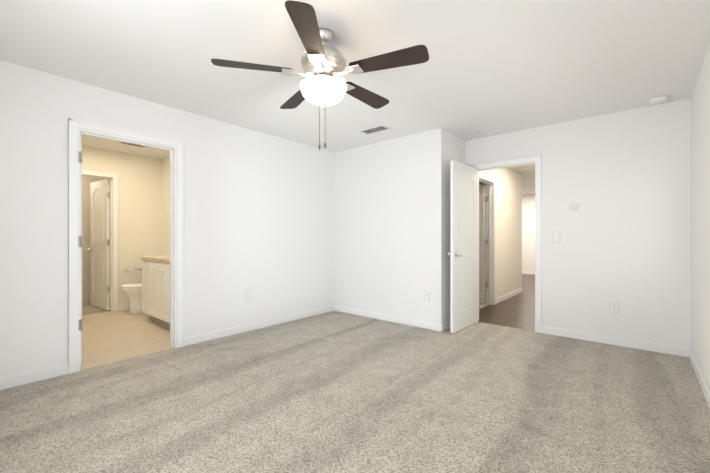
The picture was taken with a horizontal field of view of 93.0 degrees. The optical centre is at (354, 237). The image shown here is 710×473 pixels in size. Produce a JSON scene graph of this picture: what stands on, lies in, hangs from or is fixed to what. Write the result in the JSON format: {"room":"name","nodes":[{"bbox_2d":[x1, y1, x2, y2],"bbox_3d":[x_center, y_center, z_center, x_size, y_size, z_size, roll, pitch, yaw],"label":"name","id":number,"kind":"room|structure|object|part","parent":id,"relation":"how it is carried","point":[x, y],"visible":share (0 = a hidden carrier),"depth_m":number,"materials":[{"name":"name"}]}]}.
{"room":"empty bedroom","nodes":[
{"label":"empty bedroom","id":0,"kind":"room"},
{"bbox_2d":[82,176,104,301],"bbox_3d":[-4.971,-0.099,5.811,0.120,2.440,2.240,0,0,40],"label":"wall","id":1,"kind":"structure","parent":0,"point":[86,261],"depth_m":5.96,"materials":[{"name":"white paint"}]},
{"bbox_2d":[82,301,109,314],"bbox_3d":[-4.469,1.171,5.384,1.440,0.100,2.240,0,0,40],"label":"floor","id":2,"kind":"structure","parent":0,"point":[88,308],"depth_m":5.27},
{"bbox_2d":[82,146,161,304],"bbox_3d":[-3.921,-0.098,4.916,0.120,2.440,2.240,0,0,40],"label":"wall","id":3,"kind":"structure","parent":0,"point":[139,205],"depth_m":5.32,"materials":[{"name":"white paint"}]},
{"bbox_2d":[87,179,109,309],"bbox_3d":[-4.077,0.102,5.384,0.725,2.018,0.167,0,0,35],"label":"closet door leaf","id":4,"kind":"structure","parent":3,"relation":"in","point":[100,234],"depth_m":5.33,"materials":[{"name":"white wood"}]},
{"bbox_2d":[82,170,117,311],"bbox_3d":[-3.953,0.073,4.878,0.162,2.098,0.846,0,0,40],"label":"door frame","id":5,"kind":"structure","parent":3,"relation":"attached to","point":[113,177],"depth_m":5.12,"materials":[{"name":"white wood"}]},
{"bbox_2d":[118,304,129,310],"bbox_3d":[-3.431,1.079,5.388,0.014,0.085,0.606,0,0,40],"label":"baseboard","id":6,"kind":"structure","parent":3,"relation":"attached to","point":[123,307],"depth_m":5.20,"materials":[{"name":"white wood"}]},
{"bbox_2d":[81,310,170,368],"bbox_3d":[-2.959,1.173,4.096,2.530,0.100,2.240,0,0,40],"label":"floor","id":7,"kind":"structure","parent":0,"point":[109,337],"depth_m":3.80,"materials":[{"name":"beige tile"}]},
{"bbox_2d":[121,282,144,314],"bbox_3d":[-3.151,0.736,5.111,0.430,0.772,0.671,0,0,40],"label":"toilet","id":8,"kind":"object","parent":7,"relation":"on","point":[132,292],"visible":0.31,"depth_m":4.91,"materials":[{"name":"white ceramic"}]},
{"bbox_2d":[140,259,169,327],"bbox_3d":[-2.193,0.708,4.338,1.440,0.830,0.612,0,0,40],"label":"bathroom vanity","id":9,"kind":"object","parent":7,"relation":"on","point":[155,288],"depth_m":4.26,"materials":[{"name":"white wood"}]},
{"bbox_2d":[140,255,169,262],"bbox_3d":[-2.185,0.272,4.347,1.480,0.042,0.588,0,0,40],"label":"countertop","id":10,"kind":"structure","parent":9,"relation":"on","point":[166,258],"depth_m":4.35,"materials":[{"name":"beige stone"}]},
{"bbox_2d":[162,156,169,254],"bbox_3d":[-2.283,-0.098,4.911,2.380,2.440,0.120,0,0,40],"label":"wall","id":11,"kind":"structure","parent":0,"point":[166,206],"depth_m":5.52,"materials":[{"name":"white paint"}]},
{"bbox_2d":[0,60,333,377],"bbox_3d":[-1.757,-0.096,3.601,0.120,2.440,4.289,0,0,40],"label":"wall","id":12,"kind":"structure","parent":0,"point":[258,212],"depth_m":3.56,"materials":[{"name":"white paint"}]},
{"bbox_2d":[0,363,68,389],"bbox_3d":[-2.679,1.082,2.418,0.014,0.085,0.989,0,0,40],"label":"baseboard","id":13,"kind":"structure","parent":12,"relation":"attached to","point":[29,377],"depth_m":2.62,"materials":[{"name":"white wood"}]},
{"bbox_2d":[81,135,81,363],"bbox_3d":[-2.696,0.105,3.196,0.768,2.018,0.167,0,0,40],"label":"door leaf","id":14,"kind":"structure","parent":12,"relation":"in","point":[81,251],"depth_m":2.97,"materials":[{"name":"white wood"}]},
{"bbox_2d":[68,118,183,373],"bbox_3d":[-2.121,0.069,3.174,0.162,2.110,0.913,0,0,40],"label":"door frame","id":15,"kind":"structure","parent":12,"relation":"attached to","point":[78,128],"depth_m":2.99,"materials":[{"name":"white wood"}]},
{"bbox_2d":[246,290,254,300],"bbox_3d":[-1.264,0.698,4.081,0.008,0.119,0.120,0,0,40],"label":"double electrical outlet","id":16,"kind":"object","parent":12,"relation":"attached to","point":[250,295],"visible":1,"depth_m":4.08,"materials":[{"name":"white plastic"}]},
{"bbox_2d":[184,305,335,345],"bbox_3d":[-1.048,1.080,4.330,0.014,0.085,2.261,0,0,40],"label":"baseboard","id":17,"kind":"structure","parent":12,"relation":"attached to","point":[200,338],"depth_m":4.09,"materials":[{"name":"white wood"}]},
{"bbox_2d":[0,303,709,472],"bbox_3d":[0.983,1.173,3.671,4.200,0.100,7.950,0,0,40],"label":"floor","id":18,"kind":"structure","parent":0,"point":[334,392],"depth_m":2.23,"materials":[{"name":"beige carpet"}]},
{"bbox_2d":[0,0,709,194],"bbox_3d":[0.802,-1.380,6.444,8.080,0.120,11.940,0,0,40],"label":"ceiling","id":19,"kind":"structure","parent":0,"point":[529,64],"depth_m":2.44,"materials":[{"name":"white paint"}]},
{"bbox_2d":[117,141,147,147],"bbox_3d":[-3.048,-1.314,4.673,0.360,0.008,0.340,0,0,40],"label":"ceiling vent","id":20,"kind":"object","parent":19,"relation":"in","point":[130,144],"visible":0.4,"depth_m":4.74,"materials":[{"name":"white metal"}]},
{"bbox_2d":[211,0,428,149],"bbox_3d":[-0.170,-0.941,2.212,1.299,0.747,1.241,0,0,40],"label":"fan","id":21,"kind":"object","parent":19,"relation":"hanging from","point":[323,63],"visible":1,"depth_m":2.06,"materials":[{"name":"brown wood"}]},
{"bbox_3d":[-0.625,-1.053,2.071,0.477,0.006,0.140,0,12,-14],"label":"blade","id":22,"kind":"part","parent":21,"relation":"part of","materials":[{"name":"brown wood"}]},
{"bbox_3d":[-0.430,-1.053,2.542,0.140,0.006,0.477,-14,7,-31],"label":"blade","id":23,"kind":"part","parent":21,"relation":"part of","materials":[{"name":"brown wood"}]},
{"bbox_3d":[-0.238,-1.052,1.740,0.140,0.006,0.477,12,1,4],"label":"blade","id":24,"kind":"part","parent":21,"relation":"part of","materials":[{"name":"brown wood"}]},
{"bbox_3d":[-0.204,-0.920,2.172,0.304,0.108,0.304,0,0,40],"label":"lamp shade","id":25,"kind":"part","parent":21,"relation":"part of","materials":[{"name":"white glass"}]},
{"label":"blade","id":26,"kind":"part","parent":21,"relation":"part of","materials":[{"name":"brown wood"}]},
{"label":"blade","id":27,"kind":"part","parent":21,"relation":"part of","materials":[{"name":"brown wood"}]},
{"bbox_2d":[358,124,391,134],"bbox_3d":[0.240,-1.313,4.102,0.370,0.008,0.190,0,0,40],"label":"ceiling vent","id":28,"kind":"object","parent":19,"relation":"in","point":[375,129],"visible":0.94,"depth_m":4.09,"materials":[{"name":"white metal"}]},
{"bbox_2d":[650,95,669,103],"bbox_3d":[2.873,-1.296,3.179,0.140,0.041,0.140,0,0,40],"label":"smoke detector","id":29,"kind":"object","parent":19,"relation":"attached to","point":[659,99],"visible":1,"depth_m":3.14,"materials":[{"name":"white plastic"}]},
{"bbox_2d":[334,128,445,323],"bbox_3d":[0.350,-0.098,4.700,1.899,2.440,0.120,0,0,40],"label":"wall","id":30,"kind":"structure","parent":0,"point":[389,227],"depth_m":4.48,"materials":[{"name":"white paint"}]},
{"bbox_2d":[336,306,443,331],"bbox_3d":[0.370,1.080,4.599,1.761,0.085,0.013,0,0,40],"label":"baseboard","id":31,"kind":"structure","parent":30,"relation":"attached to","point":[411,322],"depth_m":4.47,"materials":[{"name":"white wood"}]},
{"bbox_2d":[424,291,429,301],"bbox_3d":[0.886,0.723,4.160,0.074,0.119,0.008,0,0,40],"label":"electrical outlet","id":32,"kind":"object","parent":30,"relation":"attached to","point":[426,296],"visible":1,"depth_m":4.16,"materials":[{"name":"grey plastic"}]},
{"bbox_2d":[446,131,464,321],"bbox_3d":[1.260,-0.097,4.396,0.120,2.440,0.597,0,0,40],"label":"wall","id":33,"kind":"structure","parent":0,"point":[455,148],"depth_m":4.19,"materials":[{"name":"white paint"}]},
{"bbox_2d":[440,321,449,329],"bbox_3d":[1.274,1.080,4.307,0.023,0.085,0.716,0,0,40],"label":"baseboard","id":34,"kind":"structure","parent":33,"relation":"attached to","point":[446,325],"depth_m":4.12,"materials":[{"name":"white wood"}]},
{"bbox_2d":[479,167,521,298],"bbox_3d":[2.442,-0.099,5.872,0.120,2.440,2.944,0,0,40],"label":"wall","id":35,"kind":"structure","parent":0,"point":[508,230],"depth_m":6.26,"materials":[{"name":"white paint"}]},
{"bbox_2d":[479,184,484,303],"bbox_3d":[1.912,0.102,5.946,0.775,2.018,0.167,0,0,40],"label":"door leaf","id":36,"kind":"structure","parent":35,"relation":"in","point":[481,243],"depth_m":5.71,"materials":[{"name":"white wood"}]},
{"bbox_2d":[479,173,495,304],"bbox_3d":[2.021,0.072,5.379,0.162,2.098,0.896,0,0,40],"label":"door frame","id":37,"kind":"structure","parent":35,"relation":"attached to","point":[490,239],"depth_m":5.66,"materials":[{"name":"white wood"}]},
{"bbox_2d":[496,288,521,303],"bbox_3d":[2.905,1.078,6.314,0.012,0.085,1.672,0,0,40],"label":"baseboard","id":38,"kind":"structure","parent":35,"relation":"attached to","point":[507,296],"depth_m":6.23,"materials":[{"name":"white wood"}]},
{"bbox_2d":[478,274,534,330],"bbox_3d":[3.471,1.169,7.480,4.040,0.100,6.904,0,0,40],"label":"floor","id":39,"kind":"structure","parent":0,"point":[517,311],"depth_m":5.20,"materials":[{"name":"brown wood"}]},
{"bbox_2d":[522,194,534,271],"bbox_3d":[5.627,-0.104,10.098,3.920,2.440,0.120,0,0,40],"label":"wall","id":40,"kind":"structure","parent":0,"point":[528,233],"depth_m":10.29,"materials":[{"name":"white paint"}]},
{"bbox_2d":[522,271,534,274],"bbox_3d":[5.622,1.074,10.016,3.780,0.085,0.014,0,0,40],"label":"baseboard","id":41,"kind":"structure","parent":40,"relation":"attached to","point":[523,272],"depth_m":10.29,"materials":[{"name":"white wood"}]},
{"bbox_2d":[465,98,690,347],"bbox_3d":[2.345,-0.097,3.941,2.480,2.440,0.120,0,0,40],"label":"wall","id":42,"kind":"structure","parent":0,"point":[623,178],"depth_m":3.53,"materials":[{"name":"white paint"}]},
{"bbox_2d":[448,160,477,332],"bbox_3d":[1.377,0.104,4.205,0.167,2.018,0.728,0,0,42],"label":"door leaf","id":43,"kind":"structure","parent":42,"relation":"in","point":[463,253],"depth_m":4.13,"materials":[{"name":"white wood"}]},
{"bbox_2d":[470,155,541,332],"bbox_3d":[1.920,0.074,4.303,0.849,2.098,0.162,0,0,40],"label":"door frame","id":44,"kind":"structure","parent":42,"relation":"attached to","point":[536,161],"depth_m":4.00,"materials":[{"name":"white wood"}]},
{"bbox_2d":[570,202,579,210],"bbox_3d":[2.451,-0.347,3.758,0.096,0.096,0.020,0,0,40],"label":"thermostat","id":45,"kind":"object","parent":42,"relation":"attached to","point":[575,206],"visible":1,"depth_m":3.75,"materials":[{"name":"white plastic"}]},
{"bbox_2d":[541,326,683,355],"bbox_3d":[2.665,1.081,3.581,1.224,0.085,0.014,0,0,40],"label":"baseboard","id":46,"kind":"structure","parent":42,"relation":"attached to","point":[656,347],"depth_m":3.52,"materials":[{"name":"white wood"}]},
{"bbox_2d":[610,302,618,313],"bbox_3d":[2.722,0.736,3.536,0.074,0.119,0.008,0,0,40],"label":"electrical outlet","id":47,"kind":"object","parent":42,"relation":"attached to","point":[614,307],"visible":1,"depth_m":3.53,"materials":[{"name":"grey plastic"}]},
{"bbox_2d":[691,45,709,391],"bbox_3d":[1.579,-0.094,1.225,0.120,2.440,5.006,0,0,40],"label":"wall","id":48,"kind":"structure","parent":0,"point":[700,222],"depth_m":2.60,"materials":[{"name":"white paint"}]},
{"bbox_2d":[684,347,709,409],"bbox_3d":[1.567,1.084,1.316,0.014,0.085,4.886,0,0,40],"label":"baseboard","id":49,"kind":"structure","parent":48,"relation":"attached to","point":[687,351],"depth_m":2.63,"materials":[{"name":"white wood"}]}
]}

